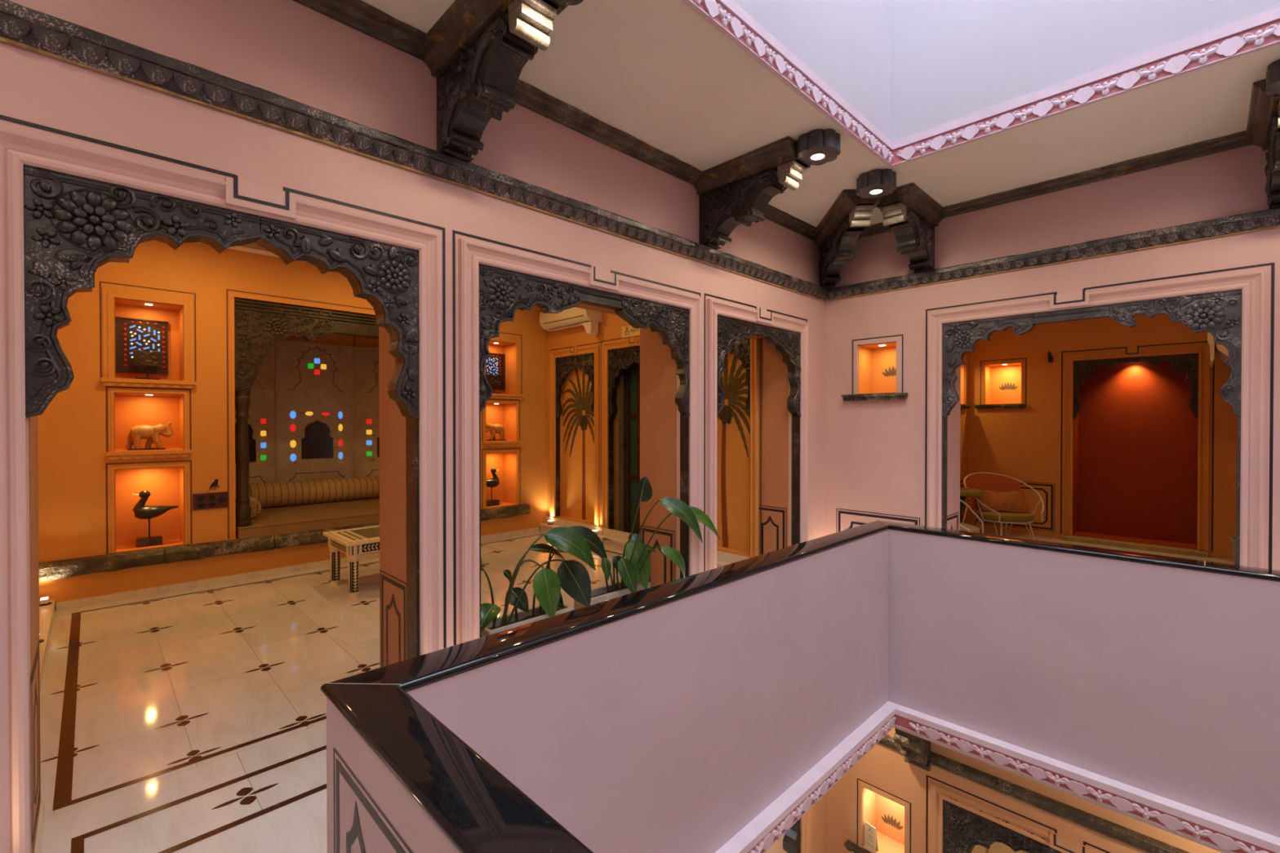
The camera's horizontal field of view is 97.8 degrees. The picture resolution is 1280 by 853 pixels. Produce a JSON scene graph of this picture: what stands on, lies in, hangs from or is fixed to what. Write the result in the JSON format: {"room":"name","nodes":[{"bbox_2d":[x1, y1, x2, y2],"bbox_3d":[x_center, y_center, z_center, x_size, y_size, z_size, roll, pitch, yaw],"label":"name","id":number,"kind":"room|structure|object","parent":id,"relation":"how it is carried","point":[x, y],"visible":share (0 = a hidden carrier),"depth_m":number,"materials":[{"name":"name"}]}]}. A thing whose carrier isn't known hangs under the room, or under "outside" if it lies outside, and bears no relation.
{"room":"indoor balcony gallery","nodes":[
{"label":"indoor balcony gallery","id":0,"kind":"room"},
{"bbox_2d":[195,242,307,262],"bbox_3d":[-2.444,-1.787,5.888,5.800,0.140,5.560,0,1,-45],"label":"ceiling","id":1,"kind":"structure","parent":0,"point":[237,248],"depth_m":5.45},
{"bbox_2d":[37,240,547,610],"bbox_3d":[-3.071,-0.141,6.468,5.700,3.320,0.392,0,1,-45],"label":"wall","id":2,"kind":"structure","parent":0,"point":[88,478],"depth_m":5.21,"materials":[{"name":"orange paint"}]},
{"bbox_2d":[115,316,168,374],"bbox_3d":[-4.601,-0.741,5.158,0.365,0.500,0.035,0,1,-45],"label":"window panel","id":3,"kind":"object","parent":2,"relation":"attached to","point":[148,336],"visible":0.93,"depth_m":5.14,"materials":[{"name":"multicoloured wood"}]},
{"bbox_2d":[132,350,162,379],"bbox_3d":[-4.471,-0.551,5.066,0.204,0.270,0.091,0,1,-45],"label":"sculpture","id":4,"kind":"object","parent":2,"relation":"on","point":[142,358],"visible":0.98,"depth_m":5.04,"materials":[{"name":"wood"}]},
{"bbox_2d":[100,377,196,388],"bbox_3d":[-4.353,-0.384,4.965,0.637,0.064,0.052,0,1,-45],"label":"niche shelf","id":5,"kind":"object","parent":2,"relation":"attached to","point":[105,383],"depth_m":4.94,"materials":[{"name":"orange paint"}]},
{"bbox_2d":[106,449,191,459],"bbox_3d":[-4.355,0.248,4.968,0.570,0.064,0.052,0,1,-45],"label":"niche shelf","id":6,"kind":"object","parent":2,"relation":"attached to","point":[110,454],"depth_m":4.96,"materials":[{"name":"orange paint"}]},
{"bbox_2d":[125,422,173,450],"bbox_3d":[-4.467,0.085,5.088,0.327,0.257,0.134,0,1,-45],"label":"elephant figurine","id":7,"kind":"object","parent":2,"relation":"in","point":[150,433],"visible":1,"depth_m":5.05,"materials":[{"name":"stone"}]},
{"bbox_2d":[132,490,177,547],"bbox_3d":[-4.456,0.833,5.135,0.321,0.505,0.121,0,1,-45],"label":"duck decoy","id":8,"kind":"object","parent":2,"relation":"on","point":[140,511],"visible":1,"depth_m":5.07,"materials":[{"name":"black metal"}]},
{"bbox_2d":[192,491,227,510],"bbox_3d":[-4.061,0.700,5.274,0.259,0.150,0.034,0,1,-45],"label":"switch plate","id":9,"kind":"object","parent":2,"relation":"attached to","point":[215,500],"visible":1,"depth_m":5.26,"materials":[{"name":"red"}]},
{"bbox_2d":[39,503,530,581],"bbox_3d":[-3.192,1.160,6.101,4.641,0.145,0.080,0,1,-45],"label":"stone ledge","id":10,"kind":"object","parent":2,"relation":"attached to","point":[59,569],"visible":0.65,"depth_m":5.14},
{"bbox_2d":[55,527,539,611],"bbox_3d":[-3.107,1.468,6.231,4.720,0.070,0.015,0,1,-45],"label":"baseboard","id":11,"kind":"structure","parent":2,"relation":"attached to","point":[86,602],"depth_m":5.30,"materials":[{"name":"beige stone"}]},
{"bbox_2d":[234,297,378,527],"bbox_3d":[-3.167,-0.137,6.278,2.302,2.235,0.171,0,1,-45],"label":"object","id":12,"kind":"object","parent":2,"relation":"attached to","point":[259,326],"visible":0.5,"depth_m":5.56,"materials":[{"name":"brown wood"}]},
{"bbox_2d":[486,467,499,506],"bbox_3d":[-2.039,0.814,7.514,0.321,0.505,0.121,0,1,-45],"label":"duck decoy","id":13,"kind":"object","parent":2,"relation":"on","point":[492,482],"visible":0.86,"depth_m":7.53,"materials":[{"name":"wood"}]},
{"bbox_2d":[485,373,502,393],"bbox_3d":[-1.971,-0.571,7.527,0.204,0.270,0.091,0,1,-45],"label":"sculpture","id":14,"kind":"object","parent":2,"relation":"on","point":[492,380],"visible":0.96,"depth_m":7.49,"materials":[{"name":"black metal"}]},
{"bbox_2d":[485,352,505,390],"bbox_3d":[-2.028,-0.761,7.691,0.365,0.500,0.035,0,1,-45],"label":"window panel","id":15,"kind":"object","parent":2,"relation":"attached to","point":[495,362],"visible":0.46,"depth_m":7.74,"materials":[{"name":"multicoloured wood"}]},
{"bbox_2d":[485,422,506,440],"bbox_3d":[-1.970,0.066,7.547,0.327,0.257,0.134,0,1,-45],"label":"elephant figurine","id":16,"kind":"object","parent":2,"relation":"in","point":[493,428],"visible":0.95,"depth_m":7.51,"materials":[{"name":"stone"}]},
{"bbox_2d":[482,440,522,446],"bbox_3d":[-1.834,0.228,7.450,0.570,0.064,0.052,0,1,-45],"label":"niche shelf","id":17,"kind":"object","parent":2,"relation":"attached to","point":[485,443],"depth_m":7.44,"materials":[{"name":"orange paint"}]},
{"bbox_2d":[491,393,524,399],"bbox_3d":[-1.836,-0.404,7.444,0.637,0.064,0.052,0,1,-45],"label":"niche shelf","id":18,"kind":"object","parent":2,"relation":"attached to","point":[495,396],"depth_m":7.48,"materials":[{"name":"orange paint"}]},
{"bbox_2d":[235,497,379,539],"bbox_3d":[-3.655,1.029,6.784,2.540,0.111,1.656,0,1,-45],"label":"mattress","id":19,"kind":"object","parent":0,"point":[273,521],"visible":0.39,"depth_m":6.13,"materials":[{"name":"brown fabric"}]},
{"bbox_2d":[235,492,261,519],"bbox_3d":[-4.351,0.862,6.108,0.232,0.232,0.758,0,1,-45],"label":"bolster","id":20,"kind":"object","parent":19,"relation":"on","point":[255,506],"visible":0.23,"depth_m":5.89,"materials":[{"name":"beige fabric"}]},
{"bbox_2d":[248,475,379,507],"bbox_3d":[-4.025,0.826,7.159,1.758,0.293,0.293,0,1,-45],"label":"bolster","id":21,"kind":"object","parent":19,"relation":"on","point":[302,492],"visible":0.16,"depth_m":6.96,"materials":[{"name":"beige fabric"}]},
{"bbox_2d":[285,333,378,346],"bbox_3d":[-3.888,-0.106,7.012,3.300,2.800,1.650,0,1,-45],"label":"wall","id":22,"kind":"structure","parent":0,"point":[340,340],"depth_m":7.68,"materials":[{"name":"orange paint"}]},
{"bbox_2d":[235,346,277,492],"bbox_3d":[-4.758,-0.008,6.641,0.046,2.191,0.956,0,0,15],"label":"window panel","id":23,"kind":"object","parent":22,"relation":"attached to","point":[262,420],"visible":0.3,"depth_m":6.92,"materials":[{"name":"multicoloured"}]},
{"bbox_2d":[276,340,355,482],"bbox_3d":[-4.298,-0.014,7.429,0.936,2.191,0.046,0,1,-45],"label":"window panel","id":24,"kind":"object","parent":22,"relation":"attached to","point":[316,391],"visible":0.96,"depth_m":7.39,"materials":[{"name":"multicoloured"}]},
{"bbox_2d":[354,346,379,477],"bbox_3d":[-3.503,-0.018,7.877,0.956,2.191,0.046,0,0,-15],"label":"window panel","id":25,"kind":"object","parent":22,"relation":"attached to","point":[366,358],"visible":0.38,"depth_m":7.79,"materials":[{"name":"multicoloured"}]},
{"bbox_2d":[0,0,825,852],"bbox_3d":[-0.637,1.905,3.417,7.466,7.476,0.541,0,1,-45],"label":"wall","id":26,"kind":"structure","parent":0,"point":[57,115],"depth_m":2.69,"materials":[{"name":"pink paint"}]},
{"bbox_2d":[34,800,44,852],"bbox_3d":[-2.265,1.491,1.825,2.916,0.090,0.518,0,1,-45],"label":"baseboard","id":27,"kind":"structure","parent":26,"relation":"attached to","point":[38,843],"depth_m":2.02,"materials":[{"name":"beige stone"}]},
{"bbox_2d":[22,164,419,659],"bbox_3d":[-1.534,0.363,2.255,1.272,2.398,0.148,0,1,-45],"label":"arch","id":28,"kind":"object","parent":26,"relation":"attached to","point":[74,226],"visible":1,"depth_m":2.02,"materials":[{"name":"stone"}]},
{"bbox_2d":[0,0,828,301],"bbox_3d":[-0.622,-1.263,3.035,6.886,0.114,0.068,0,1,-45],"label":"trim","id":29,"kind":"structure","parent":26,"relation":"attached to","point":[21,26],"depth_m":2.30,"materials":[{"name":"paint"}]},
{"bbox_2d":[292,0,816,240],"bbox_3d":[-0.594,-1.778,3.023,6.916,0.061,0.119,0,1,-45],"label":"trim","id":30,"kind":"structure","parent":26,"relation":"attached to","point":[359,15],"depth_m":3.11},
{"bbox_2d":[479,264,689,637],"bbox_3d":[-0.257,0.355,3.484,1.687,2.395,0.099,0,1,-45],"label":"arch","id":31,"kind":"object","parent":26,"relation":"attached to","point":[502,292],"visible":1,"depth_m":3.33,"materials":[{"name":"brown wood"}]},
{"bbox_2d":[716,315,800,545],"bbox_3d":[1.009,0.342,4.737,1.277,2.402,0.099,0,1,-45],"label":"arch","id":32,"kind":"object","parent":26,"relation":"attached to","point":[731,331],"visible":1,"depth_m":5.03,"materials":[{"name":"brown wood"}]},
{"bbox_2d":[782,817,800,852],"bbox_3d":[0.999,4.448,4.793,1.292,2.328,0.143,0,1,-45],"label":"arch","id":33,"kind":"object","parent":26,"relation":"attached to","point":[791,840],"visible":0.16,"depth_m":5.18,"materials":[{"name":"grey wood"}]},
{"bbox_2d":[40,528,1233,852],"bbox_3d":[0.849,1.787,4.710,11.400,0.552,11.700,0,1,-45],"label":"floor","id":34,"kind":"structure","parent":0,"point":[193,720],"depth_m":3.05,"materials":[{"name":"beige"}]},
{"bbox_2d":[322,524,379,597],"bbox_3d":[-2.372,1.255,5.478,1.148,0.503,0.690,0,1,-45],"label":"bench","id":35,"kind":"object","parent":34,"relation":"on","point":[353,542],"visible":0.56,"depth_m":5.04,"materials":[{"name":"beige"}]},
{"bbox_2d":[480,603,573,637],"bbox_3d":[-0.709,1.348,3.469,0.607,0.350,0.187,0,1,-45],"label":"planter","id":36,"kind":"object","parent":34,"relation":"on","point":[524,618],"visible":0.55,"depth_m":3.45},
{"bbox_2d":[480,525,607,631],"bbox_3d":[-0.562,0.931,3.543,1.121,0.569,0.241,0,1,-45],"label":"potted plant","id":37,"kind":"object","parent":36,"relation":"on","point":[573,577],"visible":0.94,"depth_m":3.55,"materials":[{"name":"green plant"}]},
{"bbox_2d":[573,580,650,609],"bbox_3d":[-0.192,1.343,4.039,0.580,0.350,0.180,0,1,-45],"label":"planter","id":38,"kind":"object","parent":34,"relation":"on","point":[599,594],"visible":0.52,"depth_m":3.98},
{"bbox_2d":[600,475,719,593],"bbox_3d":[0.143,0.790,4.004,0.819,0.845,0.450,0,0,15],"label":"potted plant","id":39,"kind":"object","parent":38,"relation":"in","point":[636,566],"visible":0.94,"depth_m":3.96,"materials":[{"name":"green plant"}]},
{"bbox_2d":[326,528,1279,852],"bbox_3d":[1.695,1.339,1.535,3.642,1.206,3.595,0,1,-45],"label":"parapet","id":40,"kind":"object","parent":34,"relation":"on","point":[670,727],"visible":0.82,"depth_m":2.78,"materials":[{"name":"pink"}]},
{"bbox_2d":[320,520,1279,852],"bbox_3d":[1.698,0.721,1.537,3.677,0.030,3.620,0,1,-45],"label":"coping","id":41,"kind":"object","parent":40,"relation":"on","point":[479,810],"visible":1,"depth_m":1.44,"materials":[{"name":"black"}]},
{"bbox_2d":[715,701,1279,852],"bbox_3d":[1.697,1.998,1.548,3.363,0.119,3.302,0,1,-45],"label":"trim","id":42,"kind":"structure","parent":40,"relation":"attached to","point":[775,820],"depth_m":3.03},
{"bbox_2d":[773,824,784,839],"bbox_3d":[0.690,2.011,2.757,0.113,0.074,0.023,0,1,-45],"label":"flower","id":43,"kind":"object","parent":42,"relation":"on","point":[779,829],"depth_m":2.76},
{"bbox_2d":[909,722,924,733],"bbox_3d":[1.833,2.003,3.690,0.023,0.074,0.113,0,1,-45],"label":"flower","id":44,"kind":"object","parent":42,"relation":"on","point":[915,727],"depth_m":3.69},
{"bbox_2d":[940,734,956,746],"bbox_3d":[1.964,2.004,3.557,0.023,0.074,0.113,0,1,-45],"label":"flower","id":45,"kind":"object","parent":42,"relation":"on","point":[948,740],"depth_m":3.55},
{"bbox_2d":[973,746,990,758],"bbox_3d":[2.095,2.006,3.423,0.023,0.074,0.113,0,1,-45],"label":"flower","id":46,"kind":"object","parent":42,"relation":"on","point":[980,752],"depth_m":3.42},
{"bbox_2d":[1008,760,1026,772],"bbox_3d":[2.226,2.007,3.290,0.023,0.074,0.113,0,1,-45],"label":"flower","id":47,"kind":"object","parent":42,"relation":"on","point":[1019,766],"depth_m":3.29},
{"bbox_2d":[1047,773,1066,786],"bbox_3d":[2.357,2.008,3.157,0.023,0.074,0.113,0,1,-45],"label":"flower","id":48,"kind":"object","parent":42,"relation":"on","point":[1055,780],"depth_m":3.15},
{"bbox_2d":[1088,789,1111,802],"bbox_3d":[2.489,2.009,3.024,0.023,0.074,0.113,0,1,-45],"label":"flower","id":49,"kind":"object","parent":42,"relation":"on","point":[1097,795],"depth_m":3.02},
{"bbox_2d":[1133,806,1158,820],"bbox_3d":[2.620,2.010,2.890,0.023,0.074,0.113,0,1,-45],"label":"flower","id":50,"kind":"object","parent":42,"relation":"on","point":[1147,813],"depth_m":2.89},
{"bbox_2d":[1183,824,1210,839],"bbox_3d":[2.751,2.011,2.757,0.023,0.074,0.113,0,1,-45],"label":"flower","id":51,"kind":"object","parent":42,"relation":"on","point":[1194,831],"depth_m":2.76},
{"bbox_2d":[1238,844,1260,852],"bbox_3d":[2.882,2.012,2.624,0.023,0.074,0.113,0,1,-45],"label":"flower","id":52,"kind":"object","parent":42,"relation":"on","point":[1242,848],"depth_m":2.64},
{"bbox_2d":[960,487,982,522],"bbox_3d":[3.935,1.133,6.873,0.477,0.726,0.477,0,1,-45],"label":"side table","id":53,"kind":"object","parent":34,"relation":"on","point":[965,492],"visible":0.31,"depth_m":6.70,"materials":[{"name":"beige wood"}]},
{"bbox_2d":[960,499,983,533],"bbox_3d":[3.305,1.058,6.085,0.678,0.892,0.918,0,1,43],"label":"wire chair","id":54,"kind":"object","parent":34,"relation":"on","point":[963,526],"visible":0.17,"depth_m":6.04,"materials":[{"name":"white metal"}]},
{"bbox_2d":[963,472,1044,539],"bbox_3d":[4.538,1.051,7.018,0.918,0.892,0.681,0,0,-7],"label":"wire chair","id":55,"kind":"object","parent":34,"relation":"on","point":[997,482],"visible":0.79,"depth_m":7.18,"materials":[{"name":"white metal"}]},
{"bbox_2d":[977,490,1030,512],"bbox_3d":[4.559,0.935,7.014,0.520,0.239,0.252,0,0,17],"label":"cushion","id":56,"kind":"object","parent":55,"relation":"on","point":[1009,501],"visible":0.95,"depth_m":6.96,"materials":[{"name":"orange fabric"}]},
{"bbox_2d":[546,312,761,557],"bbox_3d":[0.041,-0.144,6.820,0.390,3.320,3.576,0,1,-45],"label":"wall","id":57,"kind":"structure","parent":0,"point":[572,341],"depth_m":7.07,"materials":[{"name":"orange paint"}]},
{"bbox_2d":[539,306,601,334],"bbox_3d":[-0.933,-1.386,7.393,0.260,0.425,1.010,0,1,-45],"label":"air conditioner","id":58,"kind":"object","parent":57,"relation":"attached to","point":[573,317],"visible":0.8,"depth_m":7.20,"materials":[{"name":"beige plastic"}]},
{"bbox_2d":[555,352,594,516],"bbox_3d":[-0.872,0.151,7.552,0.088,2.238,0.884,0,1,-45],"label":"arch","id":59,"kind":"object","parent":57,"relation":"attached to","point":[564,365],"visible":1,"depth_m":7.75,"materials":[{"name":"brown wood"}]},
{"bbox_2d":[562,368,594,519],"bbox_3d":[-0.804,0.200,7.606,0.007,2.124,0.832,0,1,-45],"label":"mural","id":60,"kind":"object","parent":57,"relation":"attached to","point":[586,405],"visible":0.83,"depth_m":7.59,"materials":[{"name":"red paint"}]},
{"bbox_2d":[607,346,639,529],"bbox_3d":[-0.053,0.202,6.732,0.111,2.349,0.951,0,1,-45],"label":"arch","id":61,"kind":"object","parent":57,"relation":"attached to","point":[619,359],"visible":0.52,"depth_m":7.01,"materials":[{"name":"brown wood"}]},
{"bbox_2d":[614,363,639,534],"bbox_3d":[0.053,0.210,6.832,0.140,2.328,0.934,0,1,-45],"label":"double door","id":62,"kind":"structure","parent":57,"relation":"in","point":[627,418],"depth_m":7.04,"materials":[{"name":"grey"}]},
{"bbox_2d":[622,325,639,337],"bbox_3d":[-0.080,-1.151,6.704,0.014,0.136,0.398,0,1,-45],"label":"door sign","id":63,"kind":"object","parent":57,"relation":"attached to","point":[628,331],"visible":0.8,"depth_m":6.74,"materials":[{"name":"brown"}]},
{"bbox_2d":[538,515,750,567],"bbox_3d":[-0.156,1.395,6.707,0.143,0.207,3.476,0,1,-45],"label":"trim","id":64,"kind":"structure","parent":57,"relation":"attached to","point":[619,538],"depth_m":6.89,"materials":[{"name":"beige stone"}]},
{"bbox_2d":[716,353,749,547],"bbox_3d":[0.922,0.194,5.853,0.007,2.163,0.701,0,1,-45],"label":"mural","id":65,"kind":"object","parent":57,"relation":"attached to","point":[732,393],"visible":0.53,"depth_m":5.84,"materials":[{"name":"brown paint"}]},
{"bbox_2d":[730,337,750,555],"bbox_3d":[0.865,0.167,5.786,0.090,2.235,0.727,0,1,-45],"label":"arch","id":66,"kind":"object","parent":57,"relation":"attached to","point":[741,350],"visible":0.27,"depth_m":5.55,"materials":[{"name":"brown wood"}]},
{"bbox_2d":[733,0,891,140],"bbox_3d":[0.472,-3.632,2.741,3.760,3.480,0.196,0,1,-45],"label":"wall","id":67,"kind":"structure","parent":0,"point":[846,44],"depth_m":3.36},
{"bbox_2d":[360,0,1279,227],"bbox_3d":[1.216,-1.875,1.113,7.216,0.160,6.500,0,1,-45],"label":"ceiling","id":68,"kind":"structure","parent":0,"point":[657,73],"depth_m":3.20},
{"bbox_2d":[422,0,583,162],"bbox_3d":[-0.576,-1.559,2.400,0.344,0.488,1.034,0,1,-45],"label":"bracket","id":69,"kind":"object","parent":68,"relation":"attached to","point":[477,51],"visible":1,"depth_m":2.43,"materials":[{"name":"brown wood"}]},
{"bbox_2d":[693,128,840,248],"bbox_3d":[0.851,-1.570,3.805,0.344,0.488,1.034,0,1,-45],"label":"bracket","id":70,"kind":"object","parent":68,"relation":"attached to","point":[735,192],"visible":1,"depth_m":3.79,"materials":[{"name":"brown wood"}]},
{"bbox_2d":[814,168,896,288],"bbox_3d":[1.762,-1.577,4.693,0.344,0.488,1.519,0,0,4],"label":"bracket","id":71,"kind":"object","parent":68,"relation":"attached to","point":[837,235],"visible":1,"depth_m":4.56,"materials":[{"name":"brown wood"}]},
{"bbox_2d":[876,182,943,272],"bbox_3d":[2.196,-1.576,4.561,0.784,0.488,0.344,0,1,-45],"label":"bracket","id":72,"kind":"object","parent":68,"relation":"attached to","point":[913,215],"visible":1,"depth_m":4.48,"materials":[{"name":"brown wood"}]},
{"bbox_2d":[1246,59,1279,208],"bbox_3d":[3.546,-1.564,3.013,1.034,0.488,0.344,0,1,-45],"label":"bracket","id":73,"kind":"object","parent":68,"relation":"attached to","point":[1263,126],"visible":1,"depth_m":3.11,"materials":[{"name":"brown wood"}]},
{"bbox_2d":[960,351,968,524],"bbox_3d":[3.588,-0.147,7.229,3.940,3.320,0.352,0,1,-45],"label":"wall","id":74,"kind":"structure","parent":0,"point":[964,368],"depth_m":8.08,"materials":[{"name":"orange paint"}]},
{"bbox_2d":[824,144,1279,852],"bbox_3d":[4.006,1.903,3.637,0.540,7.476,5.740,0,1,-45],"label":"wall","id":75,"kind":"structure","parent":0,"point":[883,458],"depth_m":4.48,"materials":[{"name":"pink paint"}]},
{"bbox_2d":[844,839,871,852],"bbox_3d":[2.188,4.001,5.119,0.075,0.058,0.620,0,1,-45],"label":"sill","id":76,"kind":"structure","parent":75,"relation":"attached to","point":[850,846],"depth_m":5.27,"materials":[{"name":"stone"}]},
{"bbox_2d":[864,820,878,852],"bbox_3d":[2.175,3.846,5.243,0.066,0.244,0.135,0,1,-31],"label":"menu card","id":77,"kind":"object","parent":75,"relation":"in","point":[870,833],"visible":1,"depth_m":5.21,"materials":[{"name":"beige"}]},
{"bbox_2d":[841,392,907,400],"bbox_3d":[2.146,-0.270,5.128,0.075,0.058,0.580,0,1,-45],"label":"sill","id":78,"kind":"structure","parent":75,"relation":"attached to","point":[902,396],"depth_m":5.09,"materials":[{"name":"stone"}]},
{"bbox_2d":[893,728,931,771],"bbox_3d":[2.289,2.585,4.731,0.460,0.745,0.200,0,1,-45],"label":"bracket","id":79,"kind":"object","parent":75,"relation":"attached to","point":[915,749],"visible":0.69,"depth_m":4.72,"materials":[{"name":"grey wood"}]},
{"bbox_2d":[942,797,1062,852],"bbox_3d":[3.225,4.357,4.185,0.153,2.519,1.738,0,1,-45],"label":"arch","id":80,"kind":"object","parent":75,"relation":"attached to","point":[963,829],"visible":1,"depth_m":4.59,"materials":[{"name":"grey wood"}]},
{"bbox_2d":[877,733,1190,852],"bbox_3d":[3.811,2.876,3.467,0.068,0.114,5.660,0,1,-45],"label":"trim","id":81,"kind":"structure","parent":75,"relation":"attached to","point":[1139,841],"depth_m":4.20,"materials":[{"name":"wood"}]},
{"bbox_2d":[826,207,1279,301],"bbox_3d":[3.811,-1.268,3.434,0.068,0.114,5.660,0,1,-45],"label":"trim","id":82,"kind":"structure","parent":75,"relation":"attached to","point":[1270,218],"depth_m":4.05,"materials":[{"name":"paint"}]},
{"bbox_2d":[857,130,1253,238],"bbox_3d":[3.782,-1.782,3.423,0.119,0.061,5.690,0,1,-45],"label":"trim","id":83,"kind":"structure","parent":75,"relation":"attached to","point":[1239,140],"depth_m":3.96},
{"bbox_2d":[941,288,1242,565],"bbox_3d":[3.200,0.338,4.157,0.123,2.418,1.739,0,1,-45],"label":"arch","id":84,"kind":"object","parent":75,"relation":"attached to","point":[1219,314],"visible":1,"depth_m":3.85,"materials":[{"name":"stone"}]},
{"bbox_2d":[893,725,1231,852],"bbox_3d":[1.618,2.085,3.504,10.800,0.024,9.300,0,1,-45],"label":"ceiling","id":85,"kind":"structure","parent":0,"point":[1218,849],"depth_m":3.17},
{"bbox_2d":[890,0,1279,151],"bbox_3d":[2.965,-3.632,2.746,0.202,3.480,3.294,0,1,-45],"label":"wall","id":86,"kind":"structure","parent":0,"point":[952,60],"depth_m":3.35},
{"bbox_2d":[680,0,1279,168],"bbox_3d":[1.697,-1.857,1.520,3.367,0.159,3.306,0,1,-45],"label":"trim","id":87,"kind":"structure","parent":86,"relation":"attached to","point":[726,16],"depth_m":2.99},
{"bbox_2d":[718,8,732,28],"bbox_3d":[0.384,-1.833,2.505,0.113,0.083,0.023,0,1,-45],"label":"flower","id":88,"kind":"object","parent":87,"relation":"on","point":[725,18],"depth_m":2.50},
{"bbox_2d":[742,28,755,47],"bbox_3d":[0.517,-1.834,2.636,0.113,0.083,0.023,0,1,-45],"label":"flower","id":89,"kind":"object","parent":87,"relation":"on","point":[748,37],"depth_m":2.63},
{"bbox_2d":[764,47,776,65],"bbox_3d":[0.650,-1.835,2.767,0.113,0.083,0.023,0,1,-45],"label":"flower","id":90,"kind":"object","parent":87,"relation":"on","point":[770,52],"depth_m":2.76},
{"bbox_2d":[785,65,795,80],"bbox_3d":[0.784,-1.836,2.898,0.113,0.083,0.023,0,1,-45],"label":"flower","id":91,"kind":"object","parent":87,"relation":"on","point":[790,70],"depth_m":2.89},
{"bbox_2d":[915,142,930,155],"bbox_3d":[1.873,-1.842,3.699,0.023,0.083,0.113,0,1,-45],"label":"flower","id":92,"kind":"object","parent":87,"relation":"on","point":[921,148],"depth_m":3.70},
{"bbox_2d":[945,132,962,145],"bbox_3d":[2.004,-1.841,3.566,0.023,0.083,0.113,0,1,-45],"label":"flower","id":93,"kind":"object","parent":87,"relation":"on","point":[951,138],"depth_m":3.56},
{"bbox_2d":[977,120,996,134],"bbox_3d":[2.135,-1.840,3.432,0.023,0.083,0.113,0,1,-45],"label":"flower","id":94,"kind":"object","parent":87,"relation":"on","point":[984,127],"depth_m":3.43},
{"bbox_2d":[1013,108,1033,122],"bbox_3d":[2.266,-1.839,3.299,0.023,0.083,0.113,0,1,-45],"label":"flower","id":95,"kind":"object","parent":87,"relation":"on","point":[1020,115],"depth_m":3.30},
{"bbox_2d":[1052,95,1073,110],"bbox_3d":[2.397,-1.838,3.166,0.023,0.083,0.113,0,1,-45],"label":"flower","id":96,"kind":"object","parent":87,"relation":"on","point":[1059,102],"depth_m":3.16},
{"bbox_2d":[1093,80,1117,96],"bbox_3d":[2.529,-1.837,3.033,0.023,0.083,0.113,0,1,-45],"label":"flower","id":97,"kind":"object","parent":87,"relation":"on","point":[1101,88],"depth_m":3.03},
{"bbox_2d":[1139,64,1164,81],"bbox_3d":[2.660,-1.836,2.899,0.023,0.083,0.113,0,1,-45],"label":"flower","id":98,"kind":"object","parent":87,"relation":"on","point":[1148,73],"depth_m":2.90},
{"bbox_2d":[1189,47,1217,65],"bbox_3d":[2.791,-1.835,2.766,0.023,0.083,0.113,0,1,-45],"label":"flower","id":99,"kind":"object","parent":87,"relation":"on","point":[1199,55],"depth_m":2.77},
{"bbox_2d":[1244,28,1275,47],"bbox_3d":[2.922,-1.834,2.633,0.023,0.083,0.113,0,1,-45],"label":"flower","id":100,"kind":"object","parent":87,"relation":"on","point":[1255,37],"depth_m":2.63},
{"bbox_2d":[968,314,1237,559],"bbox_3d":[6.031,-0.147,7.243,0.440,3.320,3.060,0,1,-45],"label":"wall","id":101,"kind":"structure","parent":0,"point":[1135,464],"depth_m":7.28,"materials":[{"name":"orange paint"}]},
{"bbox_2d":[973,404,1026,408],"bbox_3d":[5.087,-0.283,7.891,0.075,0.058,0.619,0,1,-45],"label":"sill","id":102,"kind":"structure","parent":101,"relation":"attached to","point":[993,406],"depth_m":7.87,"materials":[{"name":"stone"}]},
{"bbox_2d":[1061,534,1208,557],"bbox_3d":[6.174,1.464,7.011,0.460,0.064,1.350,0,1,-45],"label":"trim","id":103,"kind":"structure","parent":101,"relation":"attached to","point":[1183,551],"depth_m":6.82,"materials":[{"name":"stone"}]},
{"bbox_2d":[1073,353,1198,418],"bbox_3d":[6.127,-0.474,6.941,0.123,0.765,1.175,0,1,-45],"label":"arch","id":104,"kind":"object","parent":101,"relation":"attached to","point":[1188,364],"visible":1,"depth_m":6.77,"materials":[{"name":"brown wood"}]},
{"bbox_3d":[1.618,5.697,3.533,10.800,0.150,9.300,0,1,-45],"label":"floor","id":105,"kind":"structure","parent":0,"visible":0},
{"bbox_2d":[964,841,1029,852],"bbox_3d":[5.354,4.003,5.890,0.090,3.200,3.765,0,1,-45],"label":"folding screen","id":106,"kind":"object","parent":105,"relation":"on","point":[997,847],"visible":0.02,"depth_m":6.88,"materials":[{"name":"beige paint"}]},
{"bbox_3d":[5.816,-0.129,4.968,3.940,3.320,0.160,0,1,-45],"label":"wall","id":107,"kind":"structure","parent":0,"visible":0},
{"bbox_2d":[1206,332,1229,367],"bbox_3d":[6.249,-0.846,5.833,0.900,0.380,0.468,0,1,-45],"label":"air conditioner","id":108,"kind":"object","parent":107,"relation":"attached to","point":[1221,352],"visible":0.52,"depth_m":5.66,"materials":[{"name":"beige plastic"}]},
{"bbox_3d":[-3.720,-0.115,3.185,0.170,3.320,3.480,0,1,-45],"label":"wall","id":109,"kind":"structure","parent":0,"visible":0},
{"bbox_2d":[39,600,55,689],"bbox_3d":[-3.617,1.477,3.299,0.113,0.097,3.476,0,1,-45],"label":"trim","id":110,"kind":"structure","parent":109,"relation":"attached to","point":[46,613],"depth_m":3.96,"materials":[{"name":"beige paint"}]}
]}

